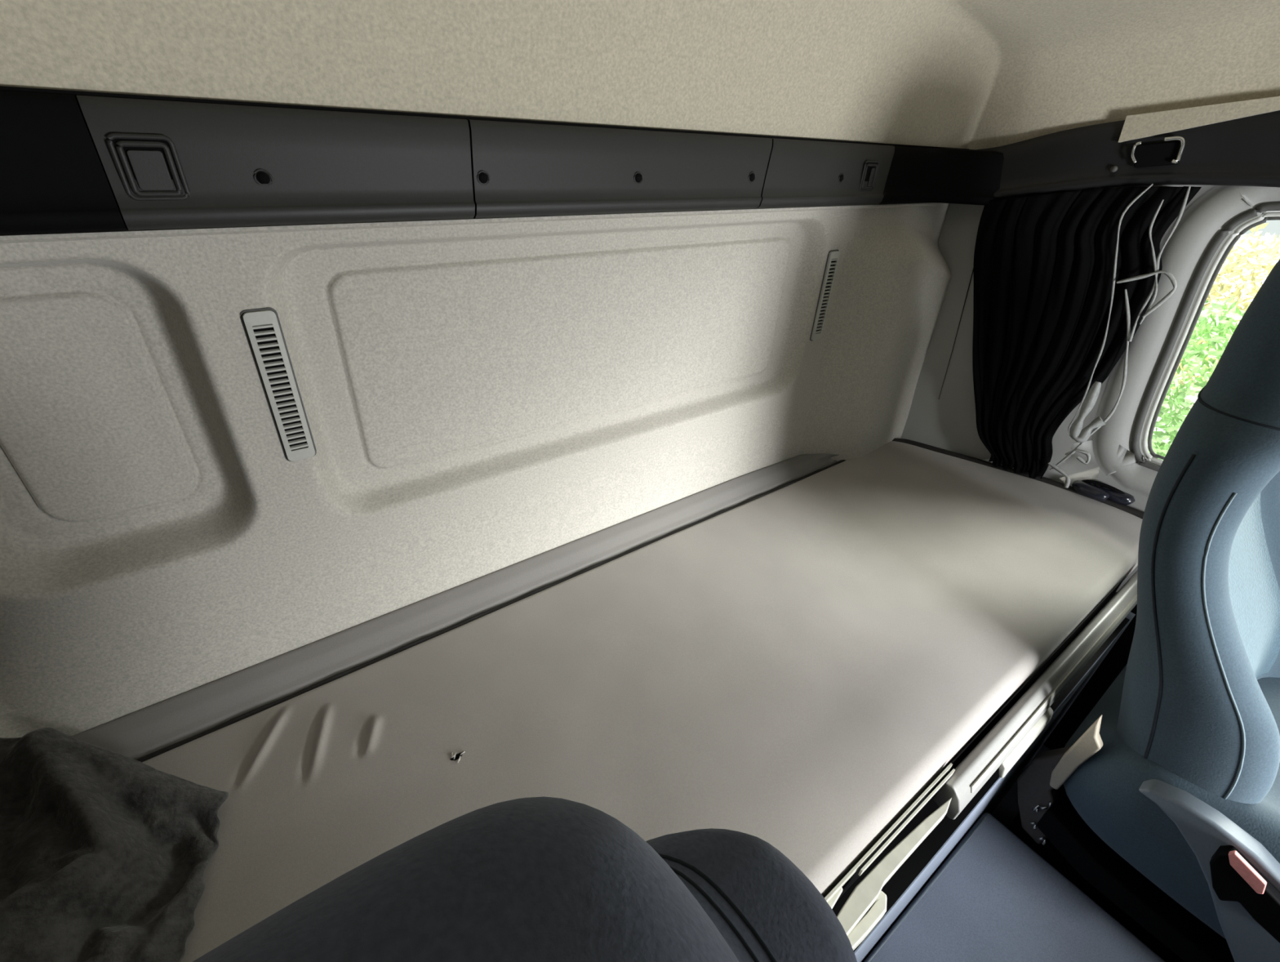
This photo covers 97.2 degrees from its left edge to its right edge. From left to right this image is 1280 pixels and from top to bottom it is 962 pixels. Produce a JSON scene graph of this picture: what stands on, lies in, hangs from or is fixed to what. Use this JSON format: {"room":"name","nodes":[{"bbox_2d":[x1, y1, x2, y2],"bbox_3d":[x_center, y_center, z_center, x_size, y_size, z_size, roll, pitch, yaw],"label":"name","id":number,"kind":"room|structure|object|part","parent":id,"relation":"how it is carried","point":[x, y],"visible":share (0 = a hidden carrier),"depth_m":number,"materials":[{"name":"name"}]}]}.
{"room":"vehicle interior","nodes":[
{"label":"vehicle interior","id":0,"kind":"room"},
{"bbox_2d":[0,203,951,737],"bbox_3d":[-0.010,-0.140,1.074,2.120,0.705,0.178,-19,38,-32],"label":"wall","id":1,"kind":"structure","parent":0,"point":[479,400],"depth_m":0.83,"materials":[{"name":"plastic"}]},
{"bbox_2d":[0,90,127,235],"bbox_3d":[-0.655,-0.228,0.404,0.086,0.112,0.420,25,38,31],"label":"trim","id":2,"kind":"structure","parent":1,"relation":"attached to","point":[53,179],"depth_m":0.50,"materials":[{"name":"black plastic"}]},
{"bbox_2d":[106,132,190,200],"bbox_3d":[-0.470,-0.300,0.541,0.051,0.057,0.006,-19,38,-32],"label":"recessed catch","id":3,"kind":"object","parent":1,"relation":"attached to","point":[153,160],"visible":1,"depth_m":0.54,"materials":[{"name":"plastic"}]},
{"bbox_3d":[-0.470,-0.299,0.542,0.041,0.048,0.006,-19,38,-32],"label":"frame","id":4,"kind":"part","parent":3,"relation":"part of","materials":[{"name":"plastic"}]},
{"bbox_3d":[-0.470,-0.298,0.542,0.027,0.034,0.002,-19,38,-32],"label":"push plate","id":5,"kind":"part","parent":3,"relation":"part of","materials":[{"name":"plastic"}]},
{"bbox_2d":[76,94,475,230],"bbox_3d":[-0.360,-0.348,0.626,0.361,0.112,0.036,-19,38,-32],"label":"trim","id":6,"kind":"structure","parent":1,"relation":"attached to","point":[242,165],"depth_m":0.60,"materials":[{"name":"plastic"}]},
{"bbox_2d":[240,306,316,461],"bbox_3d":[-0.454,-0.116,0.714,0.038,0.203,0.008,-19,38,-32],"label":"air vent","id":7,"kind":"object","parent":1,"relation":"in","point":[263,330],"visible":1,"depth_m":0.71,"materials":[{"name":"plastic"}]},
{"bbox_2d":[71,453,838,759],"bbox_3d":[-0.110,0.165,1.174,1.775,0.092,0.059,-19,38,-32],"label":"trim strip","id":8,"kind":"object","parent":1,"relation":"attached to","point":[142,732],"visible":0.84,"depth_m":0.96,"materials":[{"name":"grey plastic"}]},
{"bbox_2d":[0,202,939,243],"bbox_3d":[-0.049,-0.408,0.869,1.930,0.008,0.019,-19,38,-32],"label":"trim","id":9,"kind":"structure","parent":1,"relation":"attached to","point":[30,237],"depth_m":0.68,"materials":[{"name":"plastic"}]},
{"bbox_2d":[0,85,968,230],"bbox_3d":[-0.017,-0.473,0.861,2.010,0.115,0.010,-19,38,-32],"label":"trim","id":10,"kind":"structure","parent":1,"relation":"attached to","point":[2,87],"depth_m":0.64,"materials":[{"name":"black plastic"}]},
{"bbox_2d":[468,119,772,217],"bbox_3d":[0.003,-0.475,0.866,0.558,0.112,0.036,-19,38,-32],"label":"trim","id":11,"kind":"structure","parent":1,"relation":"attached to","point":[521,169],"depth_m":0.82,"materials":[{"name":"plastic"}]},
{"bbox_2d":[809,249,839,340],"bbox_3d":[0.424,-0.422,1.295,0.038,0.203,0.008,-19,38,-32],"label":"air vent","id":12,"kind":"object","parent":1,"relation":"in","point":[833,257],"visible":1,"depth_m":1.29,"materials":[{"name":"plastic"}]},
{"bbox_2d":[756,137,894,208],"bbox_3d":[0.370,-0.603,1.108,0.401,0.112,0.036,-19,38,-32],"label":"trim","id":13,"kind":"structure","parent":1,"relation":"attached to","point":[800,173],"depth_m":1.08,"materials":[{"name":"plastic"}]},
{"bbox_2d":[859,160,879,191],"bbox_3d":[0.473,-0.630,1.165,0.051,0.057,0.006,-19,38,-32],"label":"recessed catch","id":14,"kind":"object","parent":1,"relation":"attached to","point":[870,168],"visible":1,"depth_m":1.16,"materials":[{"name":"plastic"}]},
{"bbox_3d":[0.480,-0.630,1.169,0.012,0.034,0.002,-19,38,-32],"label":"push plate","id":15,"kind":"part","parent":14,"relation":"part of","materials":[{"name":"plastic"}]},
{"bbox_2d":[879,145,1004,205],"bbox_3d":[0.691,-0.698,1.293,0.408,0.112,0.084,-9,34,-20],"label":"trim","id":16,"kind":"structure","parent":1,"relation":"attached to","point":[917,175],"depth_m":1.30,"materials":[{"name":"black plastic"}]},
{"bbox_2d":[0,0,1279,149],"bbox_3d":[0.692,-0.186,-0.031,2.338,0.438,2.300,-19,38,-32],"label":"ceiling","id":17,"kind":"structure","parent":0,"point":[971,74],"depth_m":0.83,"materials":[{"name":"fabric"}]},
{"bbox_2d":[991,744,1050,827],"bbox_3d":[0.583,1.351,0.947,2.420,0.030,2.450,-19,38,-32],"label":"floor","id":18,"kind":"structure","parent":0,"point":[1007,809],"depth_m":1.62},
{"bbox_2d":[192,795,857,961],"bbox_3d":[0.027,0.863,0.282,0.572,1.442,0.688,-19,38,-32],"label":"seat","id":19,"kind":"object","parent":18,"relation":"on","point":[544,878],"visible":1,"depth_m":0.16,"materials":[{"name":"fabric upholstery"},{"name":"foam padding"},{"name":"plastic"}]},
{"bbox_2d":[853,611,1135,961],"bbox_3d":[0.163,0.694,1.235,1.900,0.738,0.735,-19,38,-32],"label":"rail","id":20,"kind":"object","parent":18,"relation":"on","point":[1000,788],"visible":0.15,"depth_m":1.06,"materials":[{"name":"grey metal"}]},
{"bbox_2d":[136,438,1144,961],"bbox_3d":[0.247,0.300,1.058,2.148,0.112,0.642,-19,38,-32],"label":"mattress","id":21,"kind":"object","parent":20,"relation":"on","point":[791,666],"visible":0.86,"depth_m":0.90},
{"bbox_2d":[0,727,228,961],"bbox_3d":[-0.585,0.210,0.387,0.288,0.666,0.522,-9,34,-19],"label":"blanket","id":22,"kind":"object","parent":21,"relation":"on","point":[105,854],"visible":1,"depth_m":0.61,"materials":[{"name":"fabric"}]},
{"bbox_2d":[451,750,464,763],"bbox_3d":[-0.251,0.382,0.780,0.018,0.003,0.018,-5,33,-14],"label":"crumb","id":23,"kind":"object","parent":21,"relation":"on","point":[455,753],"visible":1,"depth_m":0.78,"materials":[{"name":"grey"}]},
{"bbox_2d":[1071,479,1135,505],"bbox_3d":[1.198,0.026,1.457,0.133,0.039,0.072,10,32,10],"label":"sunglasses","id":24,"kind":"object","parent":21,"relation":"on","point":[1104,491],"visible":1,"depth_m":1.44,"materials":[{"name":"black plastic"}]},
{"bbox_2d":[824,575,1129,951],"bbox_3d":[0.395,0.513,0.807,1.800,0.116,0.052,-19,38,-32],"label":"frame","id":25,"kind":"object","parent":20,"relation":"attached to","point":[866,893],"visible":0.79,"depth_m":0.81,"materials":[{"name":"paint"}]},
{"bbox_3d":[0.235,0.525,0.701,0.012,0.006,0.057,28,39,34],"label":"gusset plate","id":26,"kind":"part","parent":25,"relation":"part of","materials":[{"name":"paint"}]},
{"bbox_3d":[0.265,0.565,0.708,0.135,0.022,0.029,-19,38,-32],"label":"hinge handle","id":27,"kind":"part","parent":25,"relation":"part of","materials":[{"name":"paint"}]},
{"bbox_2d":[933,569,1137,818],"bbox_3d":[0.832,0.362,1.089,0.910,0.074,0.048,-19,38,-32],"label":"rail","id":28,"kind":"object","parent":25,"relation":"attached to","point":[1002,747],"visible":0.8,"depth_m":0.97,"materials":[{"name":"metal"}]},
{"bbox_3d":[0.668,0.449,0.974,0.190,0.032,0.014,-19,38,-32],"label":"release handle","id":29,"kind":"part","parent":28,"relation":"part of","materials":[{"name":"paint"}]},
{"bbox_2d":[863,812,1165,961],"bbox_3d":[0.694,1.212,0.723,0.800,0.454,1.042,-19,38,-32],"label":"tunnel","id":30,"kind":"object","parent":18,"relation":"on","point":[993,898],"visible":1,"depth_m":1.00,"materials":[{"name":"plastic"}]},
{"bbox_2d":[1007,259,1279,961],"bbox_3d":[1.076,0.443,0.940,0.602,1.570,0.688,-19,38,-32],"label":"seat","id":31,"kind":"object","parent":18,"relation":"on","point":[1162,806],"visible":1,"depth_m":0.84,"materials":[{"name":"fabric"}]},
{"bbox_3d":[0.761,0.474,0.977,0.018,0.194,0.032,-19,38,-32],"label":"recline lever","id":32,"kind":"part","parent":31,"relation":"part of","materials":[{"name":"beige plastic"}]},
{"bbox_3d":[1.044,0.688,1.003,0.400,0.084,0.470,-19,38,-32],"label":"slide rail","id":33,"kind":"part","parent":31,"relation":"part of","materials":[{"name":"black plastic"}]},
{"bbox_2d":[1063,663,1279,938],"bbox_3d":[1.119,0.549,0.958,0.572,0.250,0.565,-19,38,-32],"label":"cushion","id":34,"kind":"object","parent":31,"relation":"on","point":[1151,820],"depth_m":0.90,"materials":[{"name":"blue fabric"}]},
{"bbox_3d":[0.998,0.096,0.902,0.507,0.950,0.335,-19,38,-32],"label":"backrest","id":35,"kind":"part","parent":31,"relation":"part of","materials":[{"name":"blue fabric"}]},
{"bbox_2d":[900,184,1279,591],"bbox_3d":[1.581,0.073,0.950,0.154,1.040,2.307,-23,40,-35],"label":"wall","id":36,"kind":"structure","parent":0,"point":[948,421],"depth_m":1.43,"materials":[{"name":"plastic"}]},
{"bbox_2d":[938,270,973,397],"bbox_3d":[0.853,-0.460,1.500,0.050,0.511,0.004,25,38,31],"label":"trim","id":37,"kind":"structure","parent":36,"relation":"attached to","point":[972,270],"depth_m":1.51,"materials":[{"name":"grey plastic"}]},
{"bbox_2d":[972,183,1201,487],"bbox_3d":[0.986,-0.350,1.400,0.425,0.705,0.055,26,38,32],"label":"window curtain","id":38,"kind":"object","parent":36,"relation":"hanging from","point":[1064,282],"visible":1,"depth_m":1.35,"materials":[{"name":"fabric"}]},
{"bbox_2d":[1043,591,1137,749],"bbox_3d":[1.525,0.770,1.369,0.118,0.610,2.307,-23,40,-35],"label":"trim","id":39,"kind":"structure","parent":36,"relation":"attached to","point":[1117,658],"depth_m":1.64,"materials":[{"name":"black plastic"}]},
{"bbox_2d":[977,110,1279,199],"bbox_3d":[1.532,-0.355,0.728,0.150,0.210,2.110,-23,40,-36],"label":"trim","id":40,"kind":"structure","parent":36,"relation":"attached to","point":[1245,151],"depth_m":1.19,"materials":[{"name":"plastic"}]},
{"bbox_2d":[1110,136,1185,172],"bbox_3d":[1.049,-0.672,1.162,0.108,0.069,0.021,24,37,29],"label":"coat hook","id":41,"kind":"object","parent":36,"relation":"attached to","point":[1163,153],"visible":1,"depth_m":1.15,"materials":[{"name":"silver plastic"}]},
{"bbox_2d":[1118,96,1279,142],"bbox_3d":[1.397,-0.523,0.831,0.076,0.093,1.121,-23,40,-36],"label":"trim","id":42,"kind":"structure","parent":36,"relation":"attached to","point":[1135,126],"depth_m":1.11,"materials":[{"name":"plastic"}]},
{"bbox_2d":[1131,201,1279,471],"bbox_3d":[1.547,-0.069,0.928,0.064,0.625,1.145,-19,38,-32],"label":"window","id":43,"kind":"structure","parent":36,"relation":"in","point":[1225,249],"depth_m":1.25,"materials":[{"name":"rubber"}]},
{"label":"outside","id":44,"kind":"structure","parent":0,"visible":0},
{"bbox_2d":[1147,233,1279,453],"bbox_3d":[3.865,0.879,4.062,70.000,0.070,60.000,-19,38,-32],"label":"ground","id":45,"kind":"structure","parent":44,"point":[1193,398],"depth_m":13.66,"materials":[{"name":"green plant"}]},
{"bbox_2d":[1147,294,1248,459],"bbox_3d":[5.193,-0.610,5.138,2.798,2.000,7.068,-19,38,-32],"label":"foliage","id":46,"kind":"object","parent":45,"relation":"on","point":[1223,328],"visible":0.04,"depth_m":4.68,"materials":[{"name":"green plant"}]},
{"bbox_2d":[1170,222,1279,393],"bbox_3d":[7.218,-2.019,6.835,2.718,2.039,4.928,-19,38,-32],"label":"flowering shrub","id":47,"kind":"object","parent":45,"relation":"on","point":[1267,255],"visible":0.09,"depth_m":6.35,"materials":[{"name":"green leaf"},{"name":"yellow flower petals"}]}
]}

